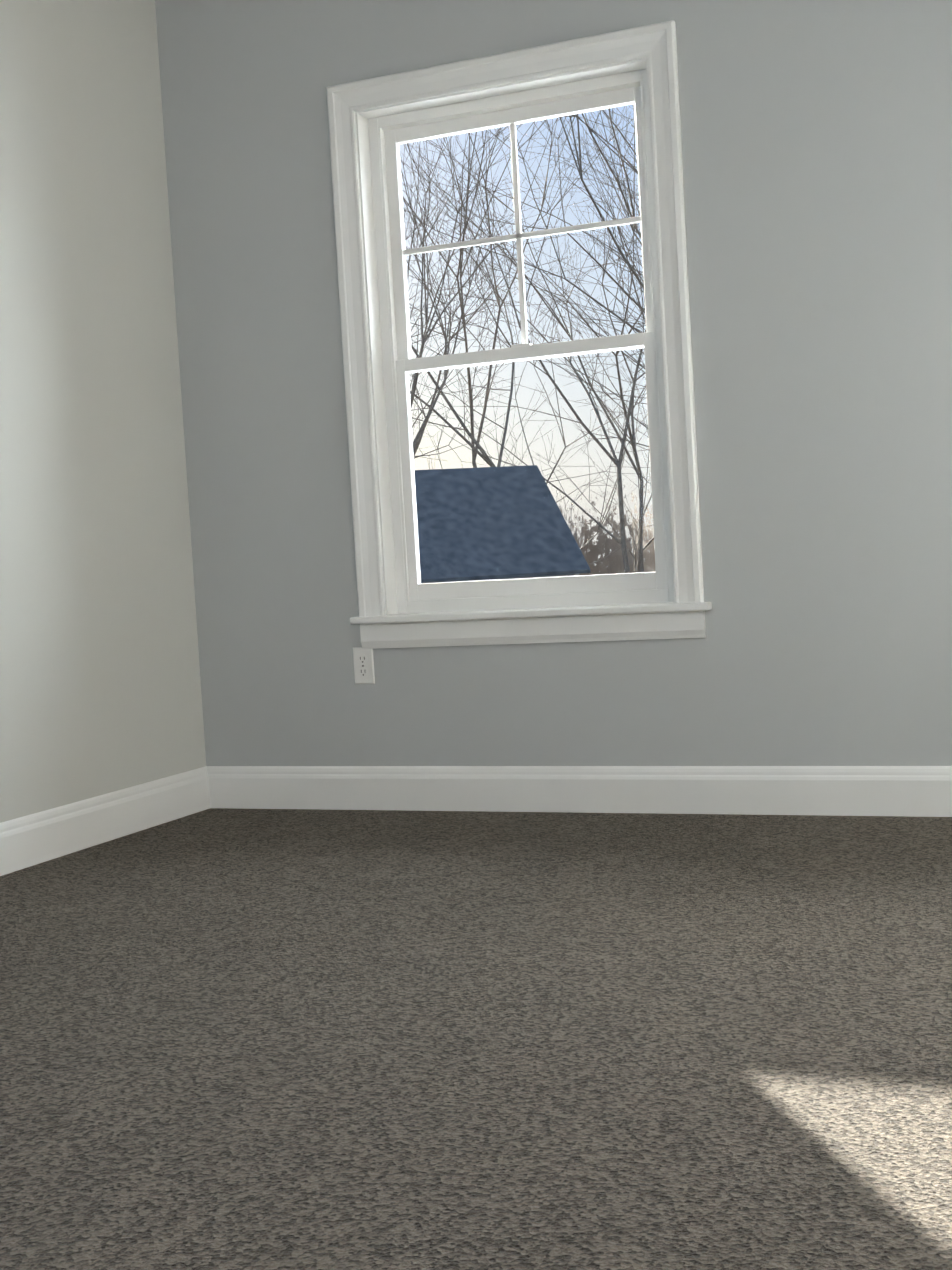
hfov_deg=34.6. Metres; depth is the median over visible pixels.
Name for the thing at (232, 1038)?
floor
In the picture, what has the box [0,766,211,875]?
baseboard
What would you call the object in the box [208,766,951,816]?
baseboard
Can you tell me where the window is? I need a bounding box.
[326,20,711,648]
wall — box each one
[0,0,205,822]
[155,0,951,765]
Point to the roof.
(481, 475)
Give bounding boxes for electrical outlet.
[352,647,374,683]
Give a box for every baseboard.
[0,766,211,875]
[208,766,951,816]
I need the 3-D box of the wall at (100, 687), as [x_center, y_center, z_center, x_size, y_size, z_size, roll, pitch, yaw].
[-2.106,-0.599,2.236,0.115,2.740,6.145,-2,3,22]
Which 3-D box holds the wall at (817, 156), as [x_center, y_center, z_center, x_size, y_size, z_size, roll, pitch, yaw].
[0.745,-0.870,4.286,3.830,2.740,0.160,-2,3,22]
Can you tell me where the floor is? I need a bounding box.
[0,808,951,1269]
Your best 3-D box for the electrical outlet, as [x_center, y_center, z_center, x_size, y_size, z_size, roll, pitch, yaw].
[-0.348,0.095,4.719,0.070,0.115,0.007,-2,3,22]
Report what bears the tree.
on the ground
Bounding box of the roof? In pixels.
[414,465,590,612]
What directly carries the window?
in the wall at (817, 156)

